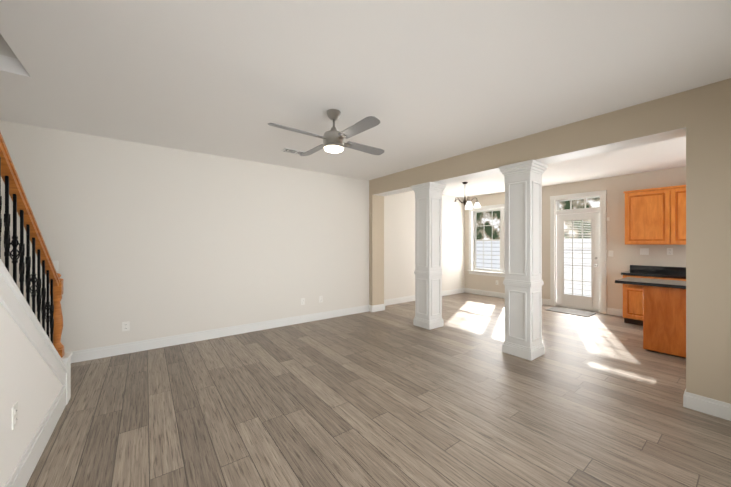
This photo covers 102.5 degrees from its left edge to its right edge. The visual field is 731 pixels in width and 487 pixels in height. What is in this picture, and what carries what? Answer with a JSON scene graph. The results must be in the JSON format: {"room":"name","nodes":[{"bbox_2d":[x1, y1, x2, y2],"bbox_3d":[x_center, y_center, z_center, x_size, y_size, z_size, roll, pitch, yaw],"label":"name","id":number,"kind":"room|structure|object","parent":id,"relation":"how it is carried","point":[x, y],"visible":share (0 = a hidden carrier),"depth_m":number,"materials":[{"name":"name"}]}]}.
{"room":"empty living room","nodes":[
{"label":"empty living room","id":0,"kind":"room"},
{"bbox_2d":[0,34,29,75],"bbox_3d":[-1.739,-2.604,0.262,1.200,2.555,4.640,0,0,-37],"label":"wall","id":1,"kind":"structure","parent":0,"point":[5,49],"depth_m":2.26,"materials":[{"name":"white paint"}]},
{"bbox_2d":[0,259,71,486],"bbox_3d":[-1.799,0.193,1.360,0.164,2.452,3.270,0,0,-37],"label":"wall","id":2,"kind":"structure","parent":0,"point":[35,375],"depth_m":1.73,"materials":[{"name":"white paint"}]},
{"bbox_2d":[12,402,17,429],"bbox_3d":[-1.914,0.939,1.604,0.009,0.118,0.075,0,0,-37],"label":"electrical outlet","id":3,"kind":"object","parent":2,"relation":"attached to","point":[14,415],"visible":1,"depth_m":1.59,"materials":[{"name":"white plastic"}]},
{"bbox_2d":[0,132,63,357],"bbox_3d":[-2.027,-0.116,1.657,0.090,2.308,2.436,0,0,-37],"label":"railing","id":4,"kind":"object","parent":2,"relation":"attached to","point":[14,189],"visible":0.96,"depth_m":1.96,"materials":[{"name":"brown wood"}]},
{"bbox_2d":[0,120,368,352],"bbox_3d":[-2.270,0.047,4.592,5.740,2.745,0.300,0,0,-37],"label":"wall","id":5,"kind":"structure","parent":0,"point":[147,241],"depth_m":4.13,"materials":[{"name":"white paint"}]},
{"bbox_2d":[52,261,57,270],"bbox_3d":[-3.626,0.260,3.382,0.120,0.118,0.012,0,0,-37],"label":"light switch","id":6,"kind":"object","parent":5,"relation":"attached to","point":[55,263],"visible":0.17,"depth_m":3.41,"materials":[{"name":"white plastic"}]},
{"bbox_2d":[122,321,129,331],"bbox_3d":[-3.090,1.070,3.785,0.075,0.118,0.009,0,0,-37],"label":"electrical outlet","id":7,"kind":"object","parent":5,"relation":"attached to","point":[125,326],"visible":1,"depth_m":3.79,"materials":[{"name":"white plastic"}]},
{"bbox_2d":[66,305,368,362],"bbox_3d":[-2.115,1.352,4.510,5.490,0.135,0.016,0,0,-37],"label":"baseboard","id":8,"kind":"structure","parent":5,"relation":"attached to","point":[106,351],"depth_m":4.28,"materials":[{"name":"white wood"}]},
{"bbox_2d":[0,0,730,197],"bbox_3d":[1.011,-1.385,3.439,9.610,0.120,6.430,0,0,-37],"label":"ceiling","id":9,"kind":"structure","parent":0,"point":[424,82],"depth_m":2.28,"materials":[{"name":"white paint"}]},
{"bbox_2d":[281,148,305,154],"bbox_3d":[-0.997,-1.318,4.227,0.380,0.013,0.170,0,0,-37],"label":"ceiling vent","id":10,"kind":"object","parent":9,"relation":"in","point":[293,151],"visible":0.79,"depth_m":4.19,"materials":[{"name":"white metal"}]},
{"bbox_2d":[268,109,383,155],"bbox_3d":[-0.321,-1.126,2.966,0.989,0.399,0.989,0,0,6],"label":"fan","id":11,"kind":"object","parent":9,"relation":"hanging from","point":[333,140],"visible":1,"depth_m":2.88,"materials":[{"name":"silver metal"}]},
{"bbox_2d":[452,182,480,209],"bbox_3d":[2.138,-1.044,6.365,0.622,0.559,0.599,0,0,-37],"label":"chandelier","id":12,"kind":"object","parent":9,"relation":"hanging from","point":[468,205],"visible":1,"depth_m":6.25,"materials":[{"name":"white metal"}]},
{"bbox_2d":[369,180,383,305],"bbox_3d":[0.170,0.048,6.306,0.320,2.745,0.330,0,0,-37],"label":"wall","id":13,"kind":"structure","parent":0,"point":[376,249],"depth_m":6.15,"materials":[{"name":"beige paint"}]},
{"bbox_2d":[372,304,384,311],"bbox_3d":[0.273,1.353,6.167,0.352,0.135,0.016,0,0,-37],"label":"baseboard","id":14,"kind":"structure","parent":13,"relation":"attached to","point":[379,307],"depth_m":6.16,"materials":[{"name":"white wood"}]},
{"bbox_2d":[26,292,730,486],"bbox_3d":[1.011,1.480,3.438,9.610,0.120,6.430,0,0,-37],"label":"floor","id":15,"kind":"structure","parent":0,"point":[392,395],"depth_m":2.46,"materials":[{"name":"brown wood"}]},
{"bbox_2d":[411,182,445,329],"bbox_3d":[1.089,0.206,5.077,0.424,2.427,0.424,0,0,-37],"label":"column","id":16,"kind":"structure","parent":15,"relation":"on","point":[428,272],"depth_m":4.96,"materials":[{"name":"white wood"}]},
{"bbox_2d":[499,159,547,360],"bbox_3d":[2.042,0.206,3.804,0.424,2.427,0.424,0,0,-37],"label":"column","id":17,"kind":"structure","parent":15,"relation":"on","point":[523,282],"depth_m":3.68,"materials":[{"name":"white wood"}]},
{"bbox_2d":[546,307,596,316],"bbox_3d":[4.258,1.414,6.100,0.520,0.012,0.750,0,0,-37],"label":"doormat","id":18,"kind":"object","parent":15,"relation":"on","point":[572,311],"visible":1,"depth_m":6.08,"materials":[{"name":"grey fabric"}]},
{"bbox_2d":[621,273,652,325],"bbox_3d":[4.979,0.988,5.202,0.638,0.865,0.522,0,0,-37],"label":"base cabinet","id":19,"kind":"object","parent":15,"relation":"on","point":[632,305],"depth_m":5.11,"materials":[{"name":"brown wood"}]},
{"bbox_2d":[625,269,685,276],"bbox_3d":[5.503,0.535,4.493,0.648,0.040,2.326,0,0,-37],"label":"countertop","id":20,"kind":"structure","parent":19,"relation":"on","point":[631,270],"depth_m":4.96,"materials":[{"name":"black stone"}]},
{"bbox_2d":[643,285,685,357],"bbox_3d":[4.475,0.987,3.381,0.612,0.864,1.778,0,0,-37],"label":"base cabinet","id":21,"kind":"object","parent":15,"relation":"on","point":[664,316],"depth_m":3.75,"materials":[{"name":"brown wood"}]},
{"bbox_2d":[615,277,685,288],"bbox_3d":[4.386,0.535,3.494,0.680,0.040,2.066,0,0,-37],"label":"countertop","id":22,"kind":"structure","parent":21,"relation":"on","point":[628,280],"depth_m":3.91,"materials":[{"name":"black stone"}]},
{"bbox_2d":[653,277,685,280],"bbox_3d":[5.237,0.987,4.857,0.638,0.865,0.583,0,0,-37],"label":"base cabinet","id":23,"kind":"object","parent":15,"relation":"on","point":[666,278],"depth_m":4.72,"materials":[{"name":"brown wood"}]},
{"bbox_2d":[384,191,463,299],"bbox_3d":[1.472,0.048,7.612,3.870,2.745,0.200,0,0,-37],"label":"wall","id":24,"kind":"structure","parent":0,"point":[399,244],"depth_m":7.19,"materials":[{"name":"white paint"}]},
{"bbox_2d":[384,288,464,305],"bbox_3d":[1.544,1.353,7.531,3.350,0.135,0.016,0,0,-37],"label":"baseboard","id":25,"kind":"structure","parent":24,"relation":"attached to","point":[412,298],"depth_m":7.17,"materials":[{"name":"white wood"}]},
{"bbox_2d":[372,91,685,195],"bbox_3d":[1.590,-1.166,4.409,0.320,0.318,4.410,0,0,-37],"label":"header beam","id":26,"kind":"structure","parent":0,"point":[657,120],"depth_m":3.30,"materials":[{"name":"beige paint"}]},
{"bbox_2d":[464,166,685,309],"bbox_3d":[4.752,0.048,6.208,0.200,2.745,5.980,0,0,-37],"label":"wall","id":27,"kind":"structure","parent":0,"point":[623,258],"depth_m":5.82,"materials":[{"name":"beige paint"}]},
{"bbox_2d":[467,204,504,276],"bbox_3d":[3.602,-0.077,7.695,0.260,1.895,1.950,0,0,-37],"label":"dining room window","id":28,"kind":"structure","parent":27,"relation":"in","point":[473,212],"depth_m":8.04,"materials":[{"name":"white wood"}]},
{"bbox_2d":[465,288,549,304],"bbox_3d":[3.553,1.353,7.630,0.016,0.135,2.265,0,0,-37],"label":"baseboard","id":29,"kind":"structure","parent":27,"relation":"attached to","point":[501,295],"depth_m":7.88,"materials":[{"name":"white wood"}]},
{"bbox_2d":[557,212,599,311],"bbox_3d":[4.560,0.377,6.326,0.117,2.043,0.790,0,0,-37],"label":"back door","id":30,"kind":"structure","parent":27,"relation":"in","point":[592,302],"depth_m":6.29,"materials":[{"name":"white wood"}]},
{"bbox_2d":[550,190,606,313],"bbox_3d":[4.618,0.173,6.370,0.222,2.495,1.030,0,0,-37],"label":"door frame","id":31,"kind":"structure","parent":27,"relation":"attached to","point":[555,211],"depth_m":6.26,"materials":[{"name":"white wood"}]},
{"bbox_2d":[607,308,622,316],"bbox_3d":[4.954,1.353,5.759,0.016,0.135,0.350,0,0,-37],"label":"baseboard","id":32,"kind":"structure","parent":27,"relation":"attached to","point":[614,311],"depth_m":5.79,"materials":[{"name":"white wood"}]},
{"bbox_2d":[623,187,662,244],"bbox_3d":[5.111,-0.470,5.260,0.357,0.980,0.650,0,0,-37],"label":"upper cabinet","id":33,"kind":"object","parent":27,"relation":"attached to","point":[655,216],"depth_m":5.20,"materials":[{"name":"brown wood"}]},
{"bbox_2d":[640,248,648,254],"bbox_3d":[5.183,0.150,5.456,0.012,0.118,0.120,0,0,-37],"label":"light switch","id":34,"kind":"object","parent":27,"relation":"attached to","point":[644,251],"visible":1,"depth_m":5.45,"materials":[{"name":"white plastic"}]},
{"bbox_2d":[630,265,685,272],"bbox_3d":[5.754,0.462,4.680,0.023,0.105,2.326,0,0,-37],"label":"backsplash","id":35,"kind":"structure","parent":27,"relation":"attached to","point":[644,269],"depth_m":5.27,"materials":[{"name":"black stone"}]},
{"bbox_2d":[667,248,672,254],"bbox_3d":[5.382,0.140,5.193,0.009,0.118,0.075,0,0,-37],"label":"electrical outlet","id":36,"kind":"object","parent":27,"relation":"attached to","point":[669,251],"visible":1,"depth_m":5.19,"materials":[{"name":"white plastic"}]},
{"bbox_2d":[663,185,685,244],"bbox_3d":[5.447,-0.470,4.811,0.357,0.980,0.710,0,0,-37],"label":"upper cabinet","id":37,"kind":"object","parent":27,"relation":"attached to","point":[674,197],"depth_m":4.90,"materials":[{"name":"brown wood"}]},
{"bbox_2d":[686,78,730,403],"bbox_3d":[3.343,0.047,2.067,0.320,2.745,1.440,0,0,-37],"label":"wall","id":38,"kind":"structure","parent":0,"point":[708,240],"depth_m":2.45,"materials":[{"name":"beige paint"}]},
{"bbox_2d":[683,389,685,406],"bbox_3d":[2.906,1.352,2.650,0.352,0.135,0.016,0,0,-37],"label":"baseboard","id":39,"kind":"structure","parent":38,"relation":"attached to","point":[684,399],"depth_m":2.54,"materials":[{"name":"white wood"}]},
{"bbox_2d":[686,392,730,420],"bbox_3d":[3.148,1.352,2.046,0.016,0.135,1.240,0,0,-37],"label":"baseboard","id":40,"kind":"structure","parent":38,"relation":"attached to","point":[712,407],"depth_m":2.44,"materials":[{"name":"white wood"}]},
{"label":"outside","id":41,"kind":"structure","parent":0,"visible":0},
{"bbox_2d":[476,198,599,296],"bbox_3d":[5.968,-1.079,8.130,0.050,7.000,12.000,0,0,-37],"label":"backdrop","id":42,"kind":"structure","parent":41,"point":[483,231],"depth_m":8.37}
]}

